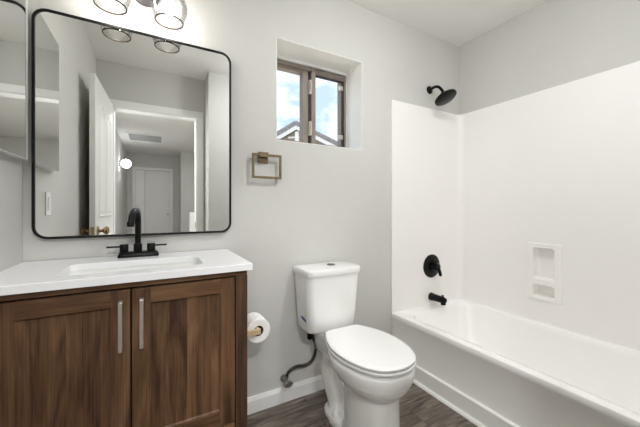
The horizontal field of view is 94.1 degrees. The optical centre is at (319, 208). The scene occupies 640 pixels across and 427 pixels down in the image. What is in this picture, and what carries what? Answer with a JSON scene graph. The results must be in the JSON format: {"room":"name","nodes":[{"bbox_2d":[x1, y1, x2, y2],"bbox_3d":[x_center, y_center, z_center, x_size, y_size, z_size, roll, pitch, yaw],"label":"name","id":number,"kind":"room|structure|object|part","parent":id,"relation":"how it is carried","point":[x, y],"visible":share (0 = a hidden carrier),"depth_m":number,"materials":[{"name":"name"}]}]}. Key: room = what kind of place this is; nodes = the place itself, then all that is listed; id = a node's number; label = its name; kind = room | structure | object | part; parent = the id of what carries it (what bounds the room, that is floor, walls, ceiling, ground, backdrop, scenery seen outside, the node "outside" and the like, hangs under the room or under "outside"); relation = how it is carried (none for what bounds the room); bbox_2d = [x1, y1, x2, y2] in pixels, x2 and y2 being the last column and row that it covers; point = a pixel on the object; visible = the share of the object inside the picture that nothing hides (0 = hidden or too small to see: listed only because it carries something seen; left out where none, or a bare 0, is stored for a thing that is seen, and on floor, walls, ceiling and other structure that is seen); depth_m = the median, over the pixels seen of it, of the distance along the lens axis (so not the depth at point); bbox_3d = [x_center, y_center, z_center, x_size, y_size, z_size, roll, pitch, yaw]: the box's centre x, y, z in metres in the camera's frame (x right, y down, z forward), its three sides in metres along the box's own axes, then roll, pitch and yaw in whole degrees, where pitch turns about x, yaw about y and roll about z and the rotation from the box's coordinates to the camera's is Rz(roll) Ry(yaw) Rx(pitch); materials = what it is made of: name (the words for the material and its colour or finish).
{"room":"bathroom","nodes":[
{"label":"bathroom","id":0,"kind":"room"},
{"bbox_2d":[0,153,22,271],"bbox_3d":[-0.789,-0.115,0.371,0.120,2.440,1.758,0,0,-29],"label":"wall","id":1,"kind":"structure","parent":0,"point":[11,168],"depth_m":1.08,"materials":[{"name":"grey paint"}]},
{"bbox_2d":[0,0,27,159],"bbox_3d":[-1.038,-0.507,0.968,0.028,0.649,0.383,0,0,-29],"label":"medicine cabinet","id":2,"kind":"object","parent":1,"relation":"attached to","point":[13,13],"visible":1,"depth_m":1.03,"materials":[{"name":"white paint"}]},
{"bbox_2d":[23,0,458,397],"bbox_3d":[-0.082,-0.115,1.946,2.893,2.440,0.300,0,0,-29],"label":"wall","id":3,"kind":"structure","parent":0,"point":[328,204],"depth_m":1.72,"materials":[{"name":"grey paint"}]},
{"bbox_2d":[31,8,230,238],"bbox_3d":[-0.797,-0.335,1.358,0.766,0.918,0.025,0,0,-29],"label":"vanity mirror","id":4,"kind":"object","parent":3,"relation":"attached to","point":[123,120],"visible":1,"depth_m":1.31,"materials":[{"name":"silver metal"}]},
{"bbox_2d":[93,0,187,29],"bbox_3d":[-0.763,-0.924,1.272,0.356,0.234,0.210,0,0,-29],"label":"vanity light","id":5,"kind":"object","parent":3,"relation":"attached to","point":[169,8],"visible":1,"depth_m":1.28,"materials":[{"name":"clear glass"}]},
{"bbox_3d":[-0.839,-0.880,1.192,0.146,0.140,0.146,0,0,-29],"label":"lamp shade","id":6,"kind":"part","parent":5,"relation":"part of","materials":[{"name":"clear glass"}]},
{"bbox_3d":[-0.655,-0.880,1.295,0.146,0.140,0.146,0,0,-29],"label":"lamp shade","id":7,"kind":"part","parent":5,"relation":"part of","materials":[{"name":"clear glass"}]},
{"bbox_3d":[-0.655,-0.879,1.295,0.054,0.077,0.054,0,0,-29],"label":"bulb","id":8,"kind":"part","parent":5,"relation":"part of","materials":[{"name":"white glass"}]},
{"bbox_2d":[252,152,281,178],"bbox_3d":[-0.294,-0.231,1.632,0.168,0.142,0.040,0,0,-29],"label":"towel ring","id":9,"kind":"object","parent":3,"relation":"attached to","point":[262,156],"visible":1,"depth_m":1.62,"materials":[{"name":"gold metal"}]},
{"bbox_2d":[247,374,324,414],"bbox_3d":[-0.005,1.062,1.809,1.119,0.085,0.014,0,0,-29],"label":"baseboard","id":10,"kind":"structure","parent":3,"relation":"attached to","point":[274,397],"depth_m":1.69,"materials":[{"name":"white paint"}]},
{"bbox_2d":[280,333,316,387],"bbox_3d":[-0.115,0.833,1.693,0.210,0.314,0.087,0,0,-20],"label":"water supply line","id":11,"kind":"object","parent":3,"relation":"attached to","point":[284,378],"visible":0.9,"depth_m":1.68,"materials":[{"name":"silver metal"}]},
{"bbox_3d":[-0.174,0.970,1.639,0.058,0.034,0.020,0,0,-29],"label":"valve handle","id":12,"kind":"part","parent":11,"relation":"part of","materials":[{"name":"silver metal"}]},
{"bbox_2d":[276,37,361,149],"bbox_3d":[-0.047,-0.676,1.941,0.601,0.583,0.259,0,0,-29],"label":"window","id":13,"kind":"structure","parent":3,"relation":"in","point":[310,63],"depth_m":2.00,"materials":[{"name":"white paint"}]},
{"bbox_3d":[-0.211,-0.668,1.956,0.276,0.511,0.048,0,0,-29],"label":"sash","id":14,"kind":"part","parent":13,"relation":"part of","materials":[{"name":"brown metal"}]},
{"bbox_3d":[-0.093,-0.667,2.023,0.593,0.557,0.070,0,0,-29],"label":"frame","id":15,"kind":"part","parent":13,"relation":"part of","materials":[{"name":"brown metal"}]},
{"bbox_3d":[0.057,-0.670,2.077,0.280,0.539,0.034,0,0,-29],"label":"sash","id":16,"kind":"part","parent":13,"relation":"part of","materials":[{"name":"brown metal"}]},
{"bbox_2d":[427,85,456,105],"bbox_3d":[0.893,-0.849,2.193,0.158,0.177,0.220,0,0,-29],"label":"shower","id":17,"kind":"object","parent":3,"relation":"attached to","point":[445,97],"visible":1,"depth_m":2.17,"materials":[{"name":"black metal"}]},
{"bbox_3d":[0.875,-0.885,2.228,0.022,0.078,0.126,0,0,-29],"label":"arm","id":18,"kind":"part","parent":17,"relation":"part of","materials":[{"name":"black metal"}]},
{"bbox_2d":[247,383,477,426],"bbox_3d":[1.163,1.165,-1.670,4.400,0.120,7.950,0,0,-29],"label":"floor","id":19,"kind":"structure","parent":0,"point":[418,408],"depth_m":1.59,"materials":[{"name":"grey wood"}]},
{"bbox_2d":[0,270,246,426],"bbox_3d":[-0.711,0.672,1.145,0.756,0.866,0.480,0,0,-29],"label":"vanity cabinet","id":20,"kind":"object","parent":19,"relation":"on","point":[170,352],"visible":0.96,"depth_m":0.96,"materials":[{"name":"brown wood"}]},
{"bbox_3d":[-0.760,0.289,0.890,0.222,0.052,0.020,0,0,-29],"label":"rail","id":21,"kind":"part","parent":20,"relation":"part of","materials":[{"name":"brown wood"}]},
{"bbox_3d":[-0.760,0.534,0.889,0.224,0.440,0.006,0,0,-29],"label":"panel","id":22,"kind":"part","parent":20,"relation":"part of","materials":[{"name":"brown wood"}]},
{"bbox_3d":[-0.760,0.534,0.890,0.326,0.542,0.020,0,0,-29],"label":"door","id":23,"kind":"part","parent":20,"relation":"part of","materials":[{"name":"brown wood"}]},
{"bbox_3d":[-0.627,0.371,0.935,0.012,0.157,0.032,0,0,-29],"label":"handle","id":24,"kind":"part","parent":20,"relation":"part of","materials":[{"name":"silver metal"}]},
{"bbox_3d":[-0.616,0.248,0.975,0.756,0.018,0.020,0,0,-29],"label":"rail","id":25,"kind":"part","parent":20,"relation":"part of","materials":[{"name":"brown wood"}]},
{"bbox_2d":[0,248,252,295],"bbox_3d":[-0.711,0.293,1.154,0.779,0.170,0.466,0,0,-29],"label":"countertop","id":26,"kind":"structure","parent":20,"relation":"on","point":[31,276],"depth_m":1.08,"materials":[{"name":"white stone"}]},
{"bbox_2d":[66,262,198,275],"bbox_3d":[-0.684,0.308,1.121,0.484,0.140,0.273,0,0,-29],"label":"sink basin","id":27,"kind":"object","parent":26,"relation":"in","point":[136,265],"depth_m":1.19,"materials":[{"name":"white ceramic"}]},
{"bbox_2d":[106,208,166,257],"bbox_3d":[-0.798,0.105,1.306,0.150,0.213,0.181,0,0,22],"label":"faucet","id":28,"kind":"object","parent":26,"relation":"on","point":[134,214],"visible":1,"depth_m":1.29,"materials":[{"name":"black metal"}]},
{"bbox_3d":[-0.845,0.173,1.283,0.033,0.034,0.033,0,0,-29],"label":"handle","id":29,"kind":"part","parent":28,"relation":"part of","materials":[{"name":"black metal"}]},
{"bbox_3d":[-0.784,0.080,1.260,0.024,0.163,0.124,0,0,-17],"label":"spout","id":30,"kind":"part","parent":28,"relation":"part of","materials":[{"name":"black metal"}]},
{"bbox_3d":[-0.797,0.201,1.310,0.154,0.022,0.054,0,0,-29],"label":"plate","id":31,"kind":"part","parent":28,"relation":"part of","materials":[{"name":"black metal"}]},
{"bbox_3d":[-0.756,0.173,1.333,0.033,0.034,0.033,0,0,-29],"label":"handle","id":32,"kind":"part","parent":28,"relation":"part of","materials":[{"name":"black metal"}]},
{"bbox_3d":[-0.577,0.371,0.963,0.012,0.157,0.032,0,0,-29],"label":"handle","id":33,"kind":"part","parent":20,"relation":"part of","materials":[{"name":"silver metal"}]},
{"bbox_3d":[-0.470,0.534,1.053,0.328,0.542,0.020,0,0,-29],"label":"door","id":34,"kind":"part","parent":20,"relation":"part of","materials":[{"name":"brown wood"}]},
{"bbox_3d":[-0.469,0.534,1.052,0.226,0.440,0.006,0,0,-29],"label":"panel","id":35,"kind":"part","parent":20,"relation":"part of","materials":[{"name":"brown wood"}]},
{"bbox_3d":[-0.470,0.289,1.053,0.224,0.052,0.020,0,0,-29],"label":"rail","id":36,"kind":"part","parent":20,"relation":"part of","materials":[{"name":"brown wood"}]},
{"bbox_3d":[-0.470,0.779,1.053,0.224,0.052,0.020,0,0,-29],"label":"rail","id":37,"kind":"part","parent":20,"relation":"part of","materials":[{"name":"brown wood"}]},
{"bbox_3d":[-0.615,0.905,0.972,0.660,0.190,0.020,0,0,-29],"label":"drawer","id":38,"kind":"part","parent":20,"relation":"part of","materials":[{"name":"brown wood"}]},
{"bbox_2d":[247,326,260,336],"bbox_3d":[-0.341,0.554,1.363,0.104,0.048,0.172,0,0,-29],"label":"toilet paper holder","id":39,"kind":"object","parent":20,"relation":"attached to","point":[257,331],"visible":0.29,"depth_m":1.32,"materials":[{"name":"gold metal"}]},
{"bbox_2d":[247,312,269,342],"bbox_3d":[-0.306,0.564,1.410,0.112,0.112,0.100,0,0,-29],"label":"toilet paper roll","id":40,"kind":"object","parent":39,"relation":"hanging from","point":[254,319],"visible":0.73,"depth_m":1.38,"materials":[{"name":"white paper"}]},
{"bbox_2d":[293,261,415,426],"bbox_3d":[0.169,0.712,1.494,0.370,0.785,0.677,0,0,-29],"label":"toilet","id":41,"kind":"object","parent":19,"relation":"on","point":[366,371],"visible":1,"depth_m":1.45,"materials":[{"name":"white porcelain"}]},
{"bbox_3d":[0.046,0.521,1.700,0.340,0.308,0.190,0,0,-29],"label":"tank","id":42,"kind":"part","parent":41,"relation":"part of","materials":[{"name":"white ceramic"}]},
{"bbox_3d":[0.047,0.346,1.697,0.356,0.042,0.203,0,0,-29],"label":"tank lid","id":43,"kind":"part","parent":41,"relation":"part of","materials":[{"name":"white ceramic"}]},
{"bbox_3d":[0.180,0.888,1.495,0.345,0.434,0.657,0,0,-29],"label":"bowl","id":44,"kind":"part","parent":41,"relation":"part of","materials":[{"name":"white ceramic"}]},
{"bbox_3d":[0.228,0.674,1.409,0.350,0.023,0.471,0,0,-29],"label":"seat","id":45,"kind":"part","parent":41,"relation":"part of","materials":[{"name":"white plastic"}]},
{"bbox_3d":[0.228,0.656,1.409,0.346,0.028,0.467,0,0,-29],"label":"lid","id":46,"kind":"part","parent":41,"relation":"part of","materials":[{"name":"white plastic"}]},
{"bbox_2d":[392,299,639,426],"bbox_3d":[1.183,0.921,1.606,0.771,0.368,1.522,0,0,-29],"label":"bathtub","id":47,"kind":"object","parent":19,"relation":"on","point":[493,367],"visible":0.86,"depth_m":1.62,"materials":[{"name":"white plastic"}]},
{"bbox_2d":[391,61,639,350],"bbox_3d":[1.209,-0.011,1.620,0.776,1.499,1.526,0,0,-29],"label":"shower surround","id":48,"kind":"object","parent":47,"relation":"on","point":[528,206],"visible":1,"depth_m":1.98,"materials":[{"name":"white plastic"}]},
{"bbox_3d":[0.839,-0.011,2.251,0.746,1.499,0.063,0,0,-29],"label":"panel","id":49,"kind":"part","parent":48,"relation":"part of","materials":[{"name":"white plastic"}]},
{"bbox_2d":[423,254,441,277],"bbox_3d":[0.872,0.443,2.245,0.176,0.176,0.080,0,0,-29],"label":"shower valve","id":50,"kind":"object","parent":48,"relation":"attached to","point":[431,266],"visible":1,"depth_m":2.25,"materials":[{"name":"black metal"}]},
{"bbox_3d":[0.879,0.461,2.232,0.062,0.098,0.050,0,0,-29],"label":"lever","id":51,"kind":"part","parent":50,"relation":"part of","materials":[{"name":"black metal"}]},
{"bbox_2d":[428,292,446,304],"bbox_3d":[0.881,0.675,2.220,0.060,0.073,0.133,0,0,-29],"label":"tub spout","id":52,"kind":"object","parent":48,"relation":"attached to","point":[433,297],"visible":1,"depth_m":2.20,"materials":[{"name":"black metal"}]},
{"bbox_2d":[347,0,545,45],"bbox_3d":[1.163,-1.385,-1.670,4.400,0.100,7.950,0,0,-29],"label":"ceiling","id":53,"kind":"structure","parent":0,"point":[456,22],"depth_m":2.03,"materials":[{"name":"white paint"}]},
{"bbox_2d":[459,0,639,114],"bbox_3d":[1.604,-0.115,1.813,0.160,2.440,2.178,0,0,-29],"label":"wall","id":54,"kind":"structure","parent":0,"point":[553,43],"depth_m":1.91,"materials":[{"name":"grey paint"}]},
{"label":"outside","id":55,"kind":"structure","parent":0,"visible":0},
{"bbox_3d":[-2.671,1.380,17.068,40.000,0.250,27.600,0,0,-29],"label":"ground","id":56,"kind":"structure","parent":55,"visible":0},
{"bbox_2d":[277,121,336,145],"bbox_3d":[-0.335,-0.828,12.911,5.300,4.165,6.228,0,0,9],"label":"neighbor house","id":57,"kind":"structure","parent":56,"relation":"on","point":[291,131],"depth_m":9.90,"materials":[{"name":"beige"}]},
{"bbox_3d":[-0.776,-1.835,10.054,0.120,1.480,0.110,0,0,9],"label":"trim post","id":58,"kind":"part","parent":57,"relation":"part of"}
]}

